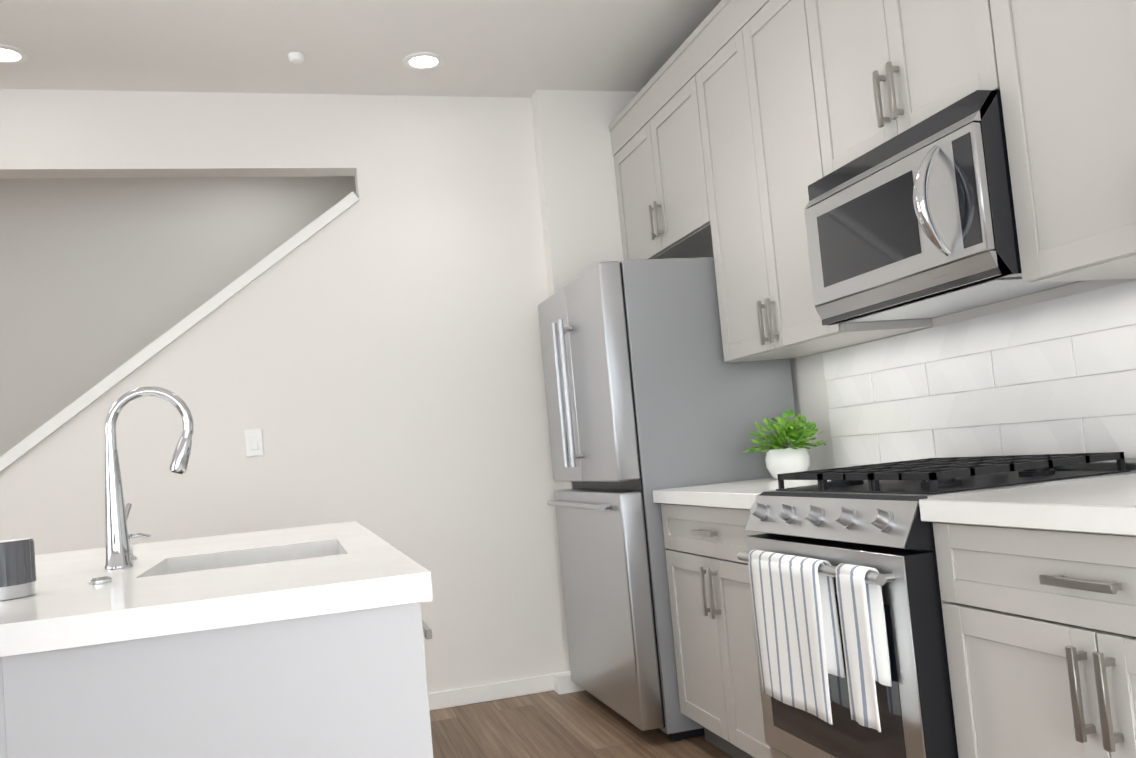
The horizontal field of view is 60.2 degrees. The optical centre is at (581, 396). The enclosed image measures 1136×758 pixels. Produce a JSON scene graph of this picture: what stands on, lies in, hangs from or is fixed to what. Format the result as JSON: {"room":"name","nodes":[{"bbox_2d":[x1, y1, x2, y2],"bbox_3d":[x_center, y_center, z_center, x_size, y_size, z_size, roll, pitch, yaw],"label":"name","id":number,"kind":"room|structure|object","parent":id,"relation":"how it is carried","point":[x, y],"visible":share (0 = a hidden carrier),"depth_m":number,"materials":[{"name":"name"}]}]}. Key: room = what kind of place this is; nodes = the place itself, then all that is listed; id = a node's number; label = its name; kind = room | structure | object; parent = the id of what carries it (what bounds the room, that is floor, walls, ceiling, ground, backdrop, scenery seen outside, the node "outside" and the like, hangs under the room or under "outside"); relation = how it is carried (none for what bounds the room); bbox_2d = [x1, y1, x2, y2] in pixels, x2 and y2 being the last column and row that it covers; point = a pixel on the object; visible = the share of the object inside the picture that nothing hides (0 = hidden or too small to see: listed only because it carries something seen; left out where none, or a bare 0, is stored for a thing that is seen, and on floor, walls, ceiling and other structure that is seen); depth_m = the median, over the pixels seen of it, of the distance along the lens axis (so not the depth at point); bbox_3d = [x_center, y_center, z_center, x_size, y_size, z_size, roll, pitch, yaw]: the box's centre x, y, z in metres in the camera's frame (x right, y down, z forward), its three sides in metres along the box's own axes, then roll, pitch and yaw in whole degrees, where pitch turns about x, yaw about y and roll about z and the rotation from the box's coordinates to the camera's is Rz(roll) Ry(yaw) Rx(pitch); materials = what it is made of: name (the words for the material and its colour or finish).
{"room":"kitchen","nodes":[
{"label":"kitchen","id":0,"kind":"room"},
{"bbox_2d":[0,176,355,456],"bbox_3d":[-1.502,0.153,5.915,3.300,2.790,1.130,-4,-3,-17],"label":"wall","id":1,"kind":"structure","parent":0,"point":[101,279],"depth_m":5.11,"materials":[{"name":"white paint"}]},
{"bbox_2d":[0,89,638,692],"bbox_3d":[-3.979,0.254,3.687,9.325,2.790,0.620,-4,-3,-17],"label":"wall","id":2,"kind":"structure","parent":0,"point":[372,359],"depth_m":4.41,"materials":[{"name":"white paint"}]},
{"bbox_2d":[0,192,358,471],"bbox_3d":[-1.683,0.301,4.207,1.596,2.336,0.166,-4,-3,-17],"label":"trim","id":3,"kind":"structure","parent":2,"relation":"attached to","point":[107,383],"depth_m":4.16,"materials":[{"name":"white wood"}]},
{"bbox_2d":[244,428,263,456],"bbox_3d":[-1.409,0.200,4.221,0.072,0.117,0.012,-4,-3,-17],"label":"light switch","id":4,"kind":"object","parent":2,"relation":"attached to","point":[253,442],"visible":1,"depth_m":4.22,"materials":[{"name":"white plastic"}]},
{"bbox_2d":[428,671,584,710],"bbox_3d":[-4.399,1.690,4.255,8.645,0.075,2.170,-4,-3,-17],"label":"baseboard","id":5,"kind":"structure","parent":2,"relation":"attached to","point":[561,683],"depth_m":4.42,"materials":[{"name":"white wood"}]},
{"bbox_2d":[0,0,720,97],"bbox_3d":[-3.256,-1.436,0.862,9.725,0.120,10.400,-4,-3,-17],"label":"ceiling","id":6,"kind":"structure","parent":0,"point":[507,48],"depth_m":3.94,"materials":[{"name":"white paint"}]},
{"bbox_2d":[0,44,28,63],"bbox_3d":[-2.209,-1.304,3.742,0.176,0.008,0.176,-4,-3,-17],"label":"recessed light","id":7,"kind":"object","parent":6,"relation":"in","point":[9,54],"visible":1,"depth_m":3.76,"materials":[{"name":"white plastic"}]},
{"bbox_2d":[288,52,304,63],"bbox_3d":[-1.160,-1.375,3.994,0.068,0.028,0.068,-4,-3,-17],"label":"smoke detector","id":8,"kind":"object","parent":6,"relation":"attached to","point":[296,57],"visible":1,"depth_m":3.97,"materials":[{"name":"white plastic"}]},
{"bbox_2d":[403,52,443,69],"bbox_3d":[-0.669,-1.421,4.163,0.176,0.008,0.176,-4,-3,-17],"label":"recessed light","id":9,"kind":"object","parent":6,"relation":"in","point":[423,61],"visible":1,"depth_m":4.16,"materials":[{"name":"white plastic"}]},
{"bbox_2d":[430,690,733,757],"bbox_3d":[-2.992,1.457,0.698,9.725,0.120,10.400,-4,-3,-17],"label":"floor","id":10,"kind":"structure","parent":0,"point":[578,724],"depth_m":3.82,"materials":[{"name":"brown wood"}]},
{"bbox_2d":[0,605,432,757],"bbox_3d":[-0.829,0.853,2.295,0.809,0.869,1.851,-4,-3,-17],"label":"kitchen island","id":11,"kind":"object","parent":10,"relation":"on","point":[302,642],"depth_m":1.46,"materials":[{"name":"white wood"}]},
{"bbox_2d":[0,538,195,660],"bbox_3d":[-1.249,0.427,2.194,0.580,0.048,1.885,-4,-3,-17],"label":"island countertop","id":12,"kind":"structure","parent":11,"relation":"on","point":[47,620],"depth_m":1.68,"materials":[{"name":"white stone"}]},
{"bbox_2d":[0,538,35,600],"bbox_3d":[-1.033,0.307,1.726,0.127,0.098,0.127,-4,-3,-17],"label":"candle","id":13,"kind":"object","parent":12,"relation":"on","point":[17,570],"visible":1,"depth_m":1.70,"materials":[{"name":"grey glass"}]},
{"bbox_2d":[89,576,111,584],"bbox_3d":[-0.902,0.345,1.840,0.040,0.011,0.040,-4,-3,-17],"label":"switch","id":14,"kind":"object","parent":12,"relation":"on","point":[101,580],"visible":1,"depth_m":1.83,"materials":[{"name":"silver metal"}]},
{"bbox_2d":[128,533,150,559],"bbox_3d":[-1.091,0.367,2.394,0.078,0.064,0.044,-4,-3,-17],"label":"soap dispenser","id":15,"kind":"object","parent":12,"relation":"on","point":[131,537],"visible":0.35,"depth_m":2.39,"materials":[{"name":"silver metal"}]},
{"bbox_2d":[80,521,432,648],"bbox_3d":[-0.749,0.390,2.344,0.529,0.048,1.885,-4,-3,-17],"label":"island countertop","id":16,"kind":"structure","parent":11,"relation":"on","point":[356,570],"depth_m":1.52,"materials":[{"name":"white stone"}]},
{"bbox_2d":[104,386,193,569],"bbox_3d":[-0.990,0.181,2.257,0.204,0.400,0.148,-4,-3,-17],"label":"faucet","id":17,"kind":"object","parent":16,"relation":"on","point":[117,512],"visible":1,"depth_m":2.19,"materials":[{"name":"silver metal"}]},
{"bbox_2d":[168,553,319,572],"bbox_3d":[-0.726,0.490,2.177,0.424,0.198,0.524,-4,-3,-17],"label":"sink","id":18,"kind":"object","parent":16,"relation":"in","point":[305,554],"depth_m":2.42,"materials":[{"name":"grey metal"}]},
{"bbox_2d":[538,257,795,740],"bbox_3d":[0.337,0.395,4.102,0.800,1.769,0.943,-4,-3,-17],"label":"fridge","id":19,"kind":"object","parent":10,"relation":"on","point":[648,390],"visible":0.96,"depth_m":3.68,"materials":[{"name":"grey metal"}]},
{"bbox_2d":[652,478,830,757],"bbox_3d":[0.719,0.742,3.247,0.642,0.914,0.828,-4,-3,-17],"label":"base cabinet","id":20,"kind":"object","parent":10,"relation":"on","point":[705,532],"visible":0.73,"depth_m":3.18,"materials":[{"name":"grey wood"}]},
{"bbox_2d":[743,409,825,478],"bbox_3d":[0.738,0.170,3.526,0.294,0.250,0.285,-4,-3,-17],"label":"potted plant","id":21,"kind":"object","parent":20,"relation":"on","point":[786,459],"visible":1,"depth_m":3.49,"materials":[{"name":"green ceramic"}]},
{"bbox_2d":[737,452,1135,757],"bbox_3d":[0.897,0.657,2.474,0.728,0.963,0.756,-4,-3,-17],"label":"range","id":22,"kind":"object","parent":10,"relation":"on","point":[866,515],"visible":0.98,"depth_m":2.22,"materials":[{"name":"silver metal"}]},
{"bbox_2d":[748,550,844,724],"bbox_3d":[0.531,0.583,2.448,0.050,0.374,0.360,-4,-3,-17],"label":"towel","id":23,"kind":"object","parent":22,"relation":"hanging from","point":[799,645],"visible":0.96,"depth_m":2.40,"materials":[{"name":"white fabric"}]},
{"bbox_2d":[835,563,891,731],"bbox_3d":[0.619,0.543,2.145,0.049,0.344,0.116,-4,-3,-17],"label":"towel","id":24,"kind":"object","parent":22,"relation":"hanging from","point":[864,630],"visible":0.96,"depth_m":2.13,"materials":[{"name":"white fabric"}]},
{"bbox_2d":[933,522,1135,757],"bbox_3d":[1.184,0.637,1.729,0.610,0.867,0.824,-4,-3,-17],"label":"base cabinet","id":25,"kind":"object","parent":10,"relation":"on","point":[1037,584],"depth_m":1.79,"materials":[{"name":"grey wood"}]},
{"bbox_2d":[919,474,1135,537],"bbox_3d":[1.514,0.074,0.445,0.637,0.046,3.560,-4,-3,-17],"label":"countertop","id":26,"kind":"structure","parent":25,"relation":"on","point":[1106,506],"depth_m":1.80,"materials":[{"name":"white stone"}]},
{"bbox_2d":[790,278,1135,421],"bbox_3d":[1.402,-0.326,2.140,0.150,2.790,10.400,-4,-3,-17],"label":"wall","id":27,"kind":"structure","parent":0,"point":[1083,286],"depth_m":2.67,"materials":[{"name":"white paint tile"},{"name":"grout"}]},
{"bbox_2d":[609,46,700,259],"bbox_3d":[0.468,-0.991,4.255,0.323,0.720,0.993,-4,-3,-17],"label":"upper cabinet","id":28,"kind":"object","parent":27,"relation":"attached to","point":[653,161],"depth_m":4.18,"materials":[{"name":"grey wood"}]},
{"bbox_2d":[681,0,931,362],"bbox_3d":[0.747,-0.795,3.374,0.323,1.260,0.933,-4,-3,-17],"label":"upper cabinet","id":29,"kind":"object","parent":27,"relation":"attached to","point":[737,128],"depth_m":3.33,"materials":[{"name":"grey wood"}]},
{"bbox_2d":[797,0,968,180],"bbox_3d":[0.948,-1.078,2.634,0.323,0.817,0.756,-4,-3,-17],"label":"upper cabinet","id":30,"kind":"object","parent":27,"relation":"attached to","point":[875,70],"depth_m":2.66,"materials":[{"name":"grey wood"}]},
{"bbox_2d":[804,90,1086,324],"bbox_3d":[0.927,-0.454,2.576,0.480,0.420,0.754,-4,-3,-17],"label":"microwave","id":31,"kind":"object","parent":30,"relation":"attached to","point":[917,221],"visible":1,"depth_m":2.41,"materials":[{"name":"silver glass"}]},
{"bbox_2d":[794,279,1135,470],"bbox_3d":[1.576,-0.128,1.329,0.008,0.443,5.182,-4,-3,-17],"label":"tile backsplash","id":32,"kind":"structure","parent":27,"relation":"attached to","point":[1055,376],"depth_m":2.77,"materials":[{"name":"white tile"}]},
{"bbox_2d":[961,0,1135,282],"bbox_3d":[1.184,-0.919,1.890,0.323,1.260,0.890,-4,-3,-17],"label":"upper cabinet","id":33,"kind":"object","parent":27,"relation":"attached to","point":[1063,71],"depth_m":2.04,"materials":[{"name":"grey wood"}]}
]}

